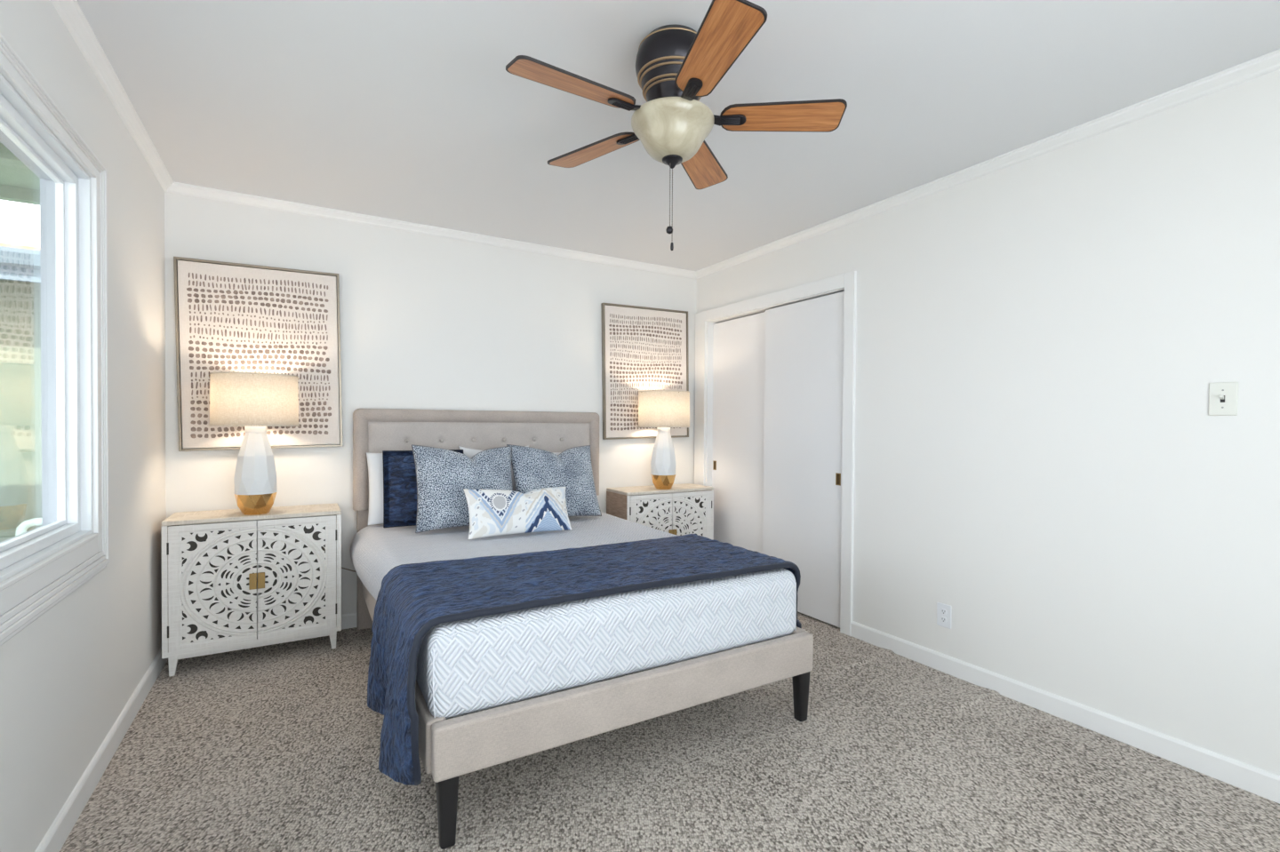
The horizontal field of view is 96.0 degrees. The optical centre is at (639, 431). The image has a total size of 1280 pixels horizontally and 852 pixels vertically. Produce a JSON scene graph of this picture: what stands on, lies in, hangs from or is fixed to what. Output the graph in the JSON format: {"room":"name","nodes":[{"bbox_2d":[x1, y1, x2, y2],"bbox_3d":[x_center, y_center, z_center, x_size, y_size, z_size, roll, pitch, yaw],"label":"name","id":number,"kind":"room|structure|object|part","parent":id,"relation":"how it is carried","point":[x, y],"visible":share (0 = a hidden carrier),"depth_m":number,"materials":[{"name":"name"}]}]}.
{"room":"bedroom","nodes":[
{"label":"bedroom","id":0,"kind":"room"},
{"bbox_2d":[0,0,166,851],"bbox_3d":[-1.290,-0.020,0.895,0.110,2.440,4.750,0,1,-30],"label":"wall","id":1,"kind":"structure","parent":0,"point":[67,677],"depth_m":2.08,"materials":[{"name":"white paint"}]},
{"bbox_2d":[0,142,39,205],"bbox_3d":[-1.768,-1.200,0.639,0.969,0.200,5.330,0,1,-30],"label":"eave","id":2,"kind":"object","parent":1,"relation":"attached to","point":[19,183],"visible":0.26,"depth_m":2.76,"materials":[{"name":"green"}]},
{"bbox_2d":[0,32,109,646],"bbox_3d":[-1.421,-0.207,1.134,0.131,1.405,2.020,0,1,-30],"label":"window","id":3,"kind":"structure","parent":1,"relation":"in","point":[71,245],"depth_m":1.85,"materials":[{"name":"white paint"}]},
{"bbox_3d":[-1.433,-0.240,1.125,0.033,1.108,1.720,0,1,-30],"label":"sash","id":4,"kind":"part","parent":3,"relation":"part of","materials":[{"name":"white plastic"}]},
{"bbox_2d":[34,648,167,851],"bbox_3d":[-1.245,1.157,0.942,0.014,0.086,4.750,0,1,-30],"label":"baseboard","id":5,"kind":"structure","parent":1,"relation":"attached to","point":[57,835],"depth_m":1.93,"materials":[{"name":"white paint"}]},
{"bbox_2d":[50,0,173,191],"bbox_3d":[-1.216,-1.217,0.917,0.042,0.047,4.750,0,1,-30],"label":"trim","id":6,"kind":"structure","parent":1,"relation":"attached to","point":[70,12],"depth_m":2.02,"materials":[{"name":"white paint"}]},
{"bbox_2d":[164,192,696,614],"bbox_3d":[-0.739,-0.059,4.060,4.267,2.440,0.150,0,1,-30],"label":"wall","id":7,"kind":"structure","parent":0,"point":[428,322],"depth_m":3.60,"materials":[{"name":"white paint"}]},
{"bbox_2d":[173,256,343,451],"bbox_3d":[-2.065,-0.404,3.162,0.752,0.998,0.035,-1,2,-30],"label":"framed print","id":8,"kind":"object","parent":7,"relation":"attached to","point":[229,316],"visible":0.75,"depth_m":3.14,"materials":[{"name":"beige paper"}]},
{"bbox_2d":[341,612,356,630],"bbox_3d":[-0.997,1.120,3.833,3.343,0.086,0.014,0,1,-30],"label":"baseboard","id":9,"kind":"structure","parent":7,"relation":"attached to","point":[348,620],"depth_m":3.40,"materials":[{"name":"white paint"}]},
{"bbox_2d":[165,181,696,279],"bbox_3d":[-0.979,-1.253,3.786,3.357,0.047,0.042,0,1,-30],"label":"trim","id":10,"kind":"structure","parent":7,"relation":"attached to","point":[176,188],"depth_m":3.51,"materials":[{"name":"white paint"}]},
{"bbox_2d":[600,303,688,439],"bbox_3d":[0.054,-0.446,4.407,0.752,0.998,0.035,-1,2,-30],"label":"framed print","id":11,"kind":"object","parent":7,"relation":"attached to","point":[644,348],"visible":0.75,"depth_m":4.35,"materials":[{"name":"paper"}]},
{"bbox_2d":[59,611,1279,851],"bbox_3d":[0.483,1.258,1.982,4.267,0.120,5.010,0,1,-30],"label":"floor","id":12,"kind":"structure","parent":0,"point":[275,748],"depth_m":1.98,"materials":[{"name":"carpet"}]},
{"bbox_2d":[161,504,341,676],"bbox_3d":[-2.003,0.794,3.032,0.750,0.745,0.328,0,1,-30],"label":"nightstand","id":13,"kind":"object","parent":12,"relation":"on","point":[232,580],"visible":1,"depth_m":2.89,"materials":[{"name":"white wood"}]},
{"bbox_3d":[-2.236,1.120,2.765,0.038,0.097,0.036,0,1,-30],"label":"leg","id":14,"kind":"part","parent":13,"relation":"part of","materials":[{"name":"white wood"}]},
{"bbox_3d":[-2.079,0.751,2.813,0.349,0.605,0.012,0,1,-30],"label":"door","id":15,"kind":"part","parent":13,"relation":"part of","materials":[{"name":"white wood"}]},
{"bbox_3d":[-1.937,0.751,2.885,0.032,0.080,0.008,0,1,-30],"label":"handle","id":16,"kind":"part","parent":13,"relation":"part of","materials":[{"name":"gold metal"}]},
{"bbox_3d":[-2.008,1.080,3.041,0.690,0.024,0.275,0,1,-30],"label":"rail","id":17,"kind":"part","parent":13,"relation":"part of","materials":[{"name":"white wood"}]},
{"bbox_2d":[208,371,299,515],"bbox_3d":[-1.976,0.058,2.964,0.386,0.728,0.386,0,1,-30],"label":"table lamp","id":18,"kind":"object","parent":13,"relation":"on","point":[255,402],"visible":1,"depth_m":2.88,"materials":[{"name":"white ceramic"}]},
{"bbox_3d":[-1.974,-0.159,2.961,0.380,0.262,0.380,0,1,-30],"label":"lamp shade","id":19,"kind":"part","parent":18,"relation":"part of","materials":[{"name":"fabric"}]},
{"bbox_2d":[233,426,276,515],"bbox_3d":[-1.976,0.195,2.966,0.182,0.455,0.189,0,1,-30],"label":"lamp base","id":20,"kind":"object","parent":18,"relation":"attached to","point":[255,474],"depth_m":2.91,"materials":[{"name":"white ceramic"}]},
{"bbox_3d":[-1.907,0.751,2.902,0.032,0.080,0.008,0,1,-30],"label":"handle","id":21,"kind":"part","parent":13,"relation":"part of","materials":[{"name":"gold metal"}]},
{"bbox_3d":[-1.775,0.751,2.992,0.349,0.605,0.012,0,1,-30],"label":"door","id":22,"kind":"part","parent":13,"relation":"part of","materials":[{"name":"white wood"}]},
{"bbox_3d":[-1.656,1.119,3.105,0.038,0.097,0.036,0,1,-30],"label":"leg","id":23,"kind":"part","parent":13,"relation":"part of","materials":[{"name":"white wood"}]},
{"bbox_2d":[352,408,813,849],"bbox_3d":[-0.472,0.530,2.888,1.586,1.298,2.122,0,1,-30],"label":"bed","id":24,"kind":"object","parent":12,"relation":"on","point":[450,749],"visible":0.34,"depth_m":2.10,"materials":[{"name":"fabric"}]},
{"bbox_3d":[-1.629,0.811,3.410,0.080,0.705,0.050,0,1,-30],"label":"headboard leg","id":25,"kind":"part","parent":24,"relation":"part of","materials":[{"name":"fabric"}]},
{"bbox_3d":[-1.087,0.893,2.513,0.057,0.153,1.983,0,1,-30],"label":"rail","id":26,"kind":"part","parent":24,"relation":"part of","materials":[{"name":"fabric"}]},
{"bbox_3d":[-0.558,1.090,1.669,0.062,0.209,0.062,0,1,-30],"label":"leg","id":27,"kind":"part","parent":24,"relation":"part of","materials":[{"name":"black paint"}]},
{"bbox_3d":[-0.992,0.165,3.772,1.574,0.587,0.060,0,1,-30],"label":"headboard","id":28,"kind":"part","parent":24,"relation":"part of","materials":[{"name":"fabric"}]},
{"bbox_3d":[-0.973,0.201,3.739,1.432,0.516,0.018,0,1,-30],"label":"tufted panel","id":29,"kind":"part","parent":24,"relation":"part of","materials":[{"name":"grey fabric"}]},
{"bbox_2d":[350,512,796,719],"bbox_3d":[-0.492,0.696,2.860,1.574,0.282,1.984,0,1,-30],"label":"mattress","id":30,"kind":"object","parent":24,"relation":"on","point":[475,665],"visible":0.53,"depth_m":2.02,"materials":[{"name":"white fabric"}]},
{"bbox_2d":[366,452,383,526],"bbox_3d":[-1.339,0.328,3.426,0.524,0.412,0.165,0,1,-30],"label":"bed pillow","id":31,"kind":"object","parent":30,"relation":"on","point":[374,460],"visible":0.2,"depth_m":3.29,"materials":[{"name":"white fabric"}]},
{"bbox_2d":[382,449,463,527],"bbox_3d":[-1.238,0.322,3.318,0.449,0.422,0.144,0,1,-24],"label":"pillow sham","id":32,"kind":"object","parent":30,"relation":"on","point":[399,472],"visible":0.42,"depth_m":3.23,"materials":[{"name":"blue fabric"}]},
{"bbox_2d":[411,444,512,533],"bbox_3d":[-0.979,0.308,3.254,0.570,0.462,0.231,0,1,-30],"label":"square cushion","id":33,"kind":"object","parent":30,"relation":"on","point":[443,476],"visible":0.76,"depth_m":3.16,"materials":[{"name":"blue fabric"}]},
{"bbox_2d":[458,445,528,491],"bbox_3d":[-0.913,0.315,3.679,0.460,0.447,0.157,0,1,-30],"label":"bed pillow","id":34,"kind":"object","parent":30,"relation":"on","point":[469,452],"visible":0.05,"depth_m":3.61,"materials":[{"name":"white fabric"}]},
{"bbox_2d":[464,487,572,539],"bbox_3d":[-0.642,0.420,3.073,0.568,0.242,0.164,0,1,-30],"label":"lumbar cushion","id":35,"kind":"object","parent":30,"relation":"on","point":[492,512],"visible":1,"depth_m":3.01,"materials":[{"name":"fabric"}]},
{"bbox_2d":[506,444,601,517],"bbox_3d":[-0.522,0.308,3.567,0.576,0.459,0.229,0,1,-30],"label":"square cushion","id":36,"kind":"object","parent":30,"relation":"on","point":[532,468],"visible":0.77,"depth_m":3.52,"materials":[{"name":"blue fabric"}]},
{"bbox_2d":[367,534,801,785],"bbox_3d":[-0.174,0.798,2.329,1.654,0.529,0.816,0,1,-30],"label":"throw blanket","id":37,"kind":"object","parent":30,"relation":"on","point":[412,599],"visible":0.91,"depth_m":2.10,"materials":[{"name":"blue fabric"}]},
{"bbox_3d":[0.057,0.908,2.004,1.491,0.153,0.050,0,1,-30],"label":"foot rail","id":38,"kind":"part","parent":24,"relation":"part of","materials":[{"name":"fabric"}]},
{"bbox_3d":[0.170,0.892,3.251,0.057,0.153,1.983,0,1,-30],"label":"rail","id":39,"kind":"part","parent":24,"relation":"part of","materials":[{"name":"fabric"}]},
{"bbox_3d":[0.667,1.089,2.388,0.062,0.209,0.062,0,1,-30],"label":"leg","id":40,"kind":"part","parent":24,"relation":"part of","materials":[{"name":"black paint"}]},
{"bbox_2d":[606,483,713,539],"bbox_3d":[0.156,0.792,4.300,0.750,0.745,0.328,0,1,-30],"label":"nightstand","id":41,"kind":"object","parent":12,"relation":"on","point":[683,509],"visible":0.48,"depth_m":4.18,"materials":[{"name":"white wood"}]},
{"bbox_3d":[0.080,0.749,4.081,0.349,0.605,0.012,0,1,-30],"label":"door","id":42,"kind":"part","parent":41,"relation":"part of","materials":[{"name":"white wood"}]},
{"bbox_2d":[637,390,689,489],"bbox_3d":[0.174,0.056,4.227,0.386,0.728,0.386,0,1,-30],"label":"table lamp","id":43,"kind":"object","parent":41,"relation":"on","point":[663,410],"visible":1,"depth_m":4.11,"materials":[{"name":"white ceramic"}]},
{"bbox_2d":[650,427,675,489],"bbox_3d":[0.173,0.193,4.229,0.182,0.455,0.189,0,1,-30],"label":"lamp base","id":44,"kind":"object","parent":43,"relation":"attached to","point":[663,458],"depth_m":4.17,"materials":[{"name":"white ceramic"}]},
{"bbox_3d":[0.175,-0.161,4.224,0.380,0.262,0.380,0,1,-30],"label":"lamp shade","id":45,"kind":"part","parent":43,"relation":"part of","materials":[{"name":"fabric"}]},
{"bbox_3d":[0.384,0.749,4.260,0.349,0.605,0.012,0,1,-30],"label":"door","id":46,"kind":"part","parent":41,"relation":"part of","materials":[{"name":"white wood"}]},
{"bbox_2d":[76,0,1279,271],"bbox_3d":[0.501,-1.317,1.947,4.267,0.150,5.010,0,1,-30],"label":"ceiling","id":47,"kind":"structure","parent":0,"point":[412,111],"depth_m":2.13,"materials":[{"name":"white paint"}]},
{"bbox_2d":[505,0,847,250],"bbox_3d":[0.080,-0.914,1.834,1.014,0.659,1.049,0,1,-30],"label":"ceiling fan","id":48,"kind":"object","parent":47,"relation":"hanging from","point":[676,66],"visible":1,"depth_m":1.76,"materials":[{"name":"brown wood"}]},
{"bbox_3d":[-0.184,-1.004,1.665,0.389,0.035,0.134,0,1,-30],"label":"blade","id":49,"kind":"part","parent":48,"relation":"part of","materials":[{"name":"brown wood"}]},
{"bbox_3d":[-0.163,-1.009,2.070,0.388,0.035,0.134,1,1,39],"label":"blade","id":50,"kind":"part","parent":48,"relation":"part of","materials":[{"name":"brown wood"}]},
{"bbox_3d":[-0.023,-1.004,1.773,0.167,0.033,0.042,0,1,-30],"label":"blade arm","id":51,"kind":"part","parent":48,"relation":"part of","materials":[{"name":"brown metal"}]},
{"bbox_3d":[-0.012,-1.007,1.950,0.167,0.033,0.042,1,1,39],"label":"blade arm","id":52,"kind":"part","parent":48,"relation":"part of","materials":[{"name":"brown metal"}]},
{"bbox_3d":[0.096,-0.757,1.845,0.004,0.204,0.003,0,1,-30],"label":"pull chain","id":53,"kind":"part","parent":48,"relation":"part of","materials":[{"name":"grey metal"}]},
{"bbox_3d":[0.104,-0.736,1.863,0.004,0.246,0.003,0,1,-30],"label":"pull chain","id":54,"kind":"part","parent":48,"relation":"part of","materials":[{"name":"grey metal"}]},
{"bbox_3d":[0.104,-0.946,1.854,0.267,0.146,0.267,0,1,-30],"label":"lamp shade","id":55,"kind":"part","parent":48,"relation":"part of","materials":[{"name":"white glass"}]},
{"bbox_3d":[0.142,-1.002,1.706,0.042,0.033,0.167,0,1,-15],"label":"blade arm","id":56,"kind":"part","parent":48,"relation":"part of","materials":[{"name":"brown metal"}]},
{"bbox_3d":[0.229,-1.008,2.174,0.134,0.035,0.388,1,1,21],"label":"blade","id":57,"kind":"part","parent":48,"relation":"part of","materials":[{"name":"brown wood"}]},
{"bbox_3d":[0.193,-0.999,1.521,0.134,0.035,0.388,0,1,-15],"label":"blade","id":58,"kind":"part","parent":48,"relation":"part of","materials":[{"name":"brown wood"}]},
{"bbox_3d":[0.256,-1.003,1.844,0.167,0.034,0.042,0,1,3],"label":"blade arm","id":59,"kind":"part","parent":48,"relation":"part of","materials":[{"name":"brown metal"}]},
{"bbox_3d":[0.448,-1.002,1.836,0.388,0.035,0.134,0,1,3],"label":"blade","id":60,"kind":"part","parent":48,"relation":"part of","materials":[{"name":"brown wood"}]},
{"bbox_2d":[696,69,1279,775],"bbox_3d":[1.932,-0.023,2.788,0.650,2.440,4.750,0,1,-30],"label":"wall","id":61,"kind":"structure","parent":0,"point":[1040,457],"depth_m":2.34,"materials":[{"name":"white paint"}]},
{"bbox_2d":[712,312,765,553],"bbox_3d":[0.759,0.157,4.279,0.032,2.000,0.685,0,1,-30],"label":"door","id":62,"kind":"structure","parent":61,"relation":"in","point":[739,344],"depth_m":4.29,"materials":[{"name":"white paint"}]},
{"bbox_3d":[0.590,0.267,4.538,0.004,0.072,0.035,0,1,-30],"label":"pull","id":63,"kind":"part","parent":62,"relation":"part of","materials":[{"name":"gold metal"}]},
{"bbox_2d":[694,271,856,636],"bbox_3d":[0.881,0.119,4.014,0.120,2.108,1.550,0,1,-30],"label":"door frame","id":64,"kind":"structure","parent":61,"relation":"attached to","point":[846,283],"depth_m":3.53,"materials":[{"name":"white paint"}]},
{"bbox_2d":[762,291,844,627],"bbox_3d":[1.044,0.166,3.709,0.032,2.000,0.687,0,1,-30],"label":"door","id":65,"kind":"structure","parent":61,"relation":"in","point":[804,344],"depth_m":3.65,"materials":[{"name":"white paint"}]},
{"bbox_3d":[1.184,0.286,3.442,0.004,0.072,0.035,0,1,-30],"label":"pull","id":66,"kind":"part","parent":65,"relation":"part of","materials":[{"name":"gold metal"}]},
{"bbox_2d":[936,602,951,629],"bbox_3d":[1.509,0.914,2.860,0.008,0.115,0.072,0,1,-30],"label":"power outlet","id":67,"kind":"object","parent":61,"relation":"attached to","point":[943,611],"visible":1,"depth_m":2.86,"materials":[{"name":"white plastic"}]},
{"bbox_2d":[940,608,946,615],"bbox_3d":[1.507,0.894,2.859,0.003,0.026,0.033,0,1,-30],"label":"receptacle","id":68,"kind":"object","parent":67,"relation":"attached to","point":[943,612],"depth_m":2.86,"materials":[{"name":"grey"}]},
{"bbox_2d":[940,616,946,623],"bbox_3d":[1.507,0.934,2.859,0.003,0.026,0.033,0,1,-30],"label":"receptacle","id":69,"kind":"object","parent":67,"relation":"attached to","point":[943,620],"depth_m":2.86,"materials":[{"name":"grey plastic"}]},
{"bbox_2d":[695,48,1279,279],"bbox_3d":[1.642,-1.219,2.596,0.042,0.047,4.750,0,1,-30],"label":"trim","id":70,"kind":"structure","parent":61,"relation":"attached to","point":[1269,62],"depth_m":2.44,"materials":[{"name":"white paint"}]},
{"bbox_2d":[850,621,1279,804],"bbox_3d":[2.033,1.166,1.962,0.014,0.086,3.188,0,1,-30],"label":"baseboard","id":71,"kind":"structure","parent":61,"relation":"attached to","point":[1262,783],"depth_m":2.30,"materials":[{"name":"white paint"}]},
{"bbox_2d":[1208,382,1238,415],"bbox_3d":[2.010,-0.112,1.990,0.024,0.115,0.072,0,1,-30],"label":"light switch","id":72,"kind":"object","parent":61,"relation":"attached to","point":[1222,396],"visible":1,"depth_m":1.99,"materials":[{"name":"white plastic"}]},
{"label":"outside","id":73,"kind":"structure","parent":0,"visible":0},
{"bbox_3d":[-10.060,1.599,2.005,13.890,0.150,34.000,0,1,-30],"label":"ground","id":74,"kind":"structure","parent":73,"visible":0},
{"bbox_2d":[0,242,42,542],"bbox_3d":[-7.754,-0.085,4.583,7.180,3.180,4.840,0,1,-30],"label":"neighbouring house","id":75,"kind":"structure","parent":74,"relation":"on","point":[20,398],"depth_m":4.25,"materials":[{"name":"grey paint"}]},
{"bbox_2d":[15,518,42,536],"bbox_3d":[-4.419,1.076,4.301,0.360,0.893,0.077,0,1,-30],"label":"drain pipe","id":76,"kind":"object","parent":75,"relation":"attached to","point":[22,528],"visible":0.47,"depth_m":4.23,"materials":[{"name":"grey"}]}
]}

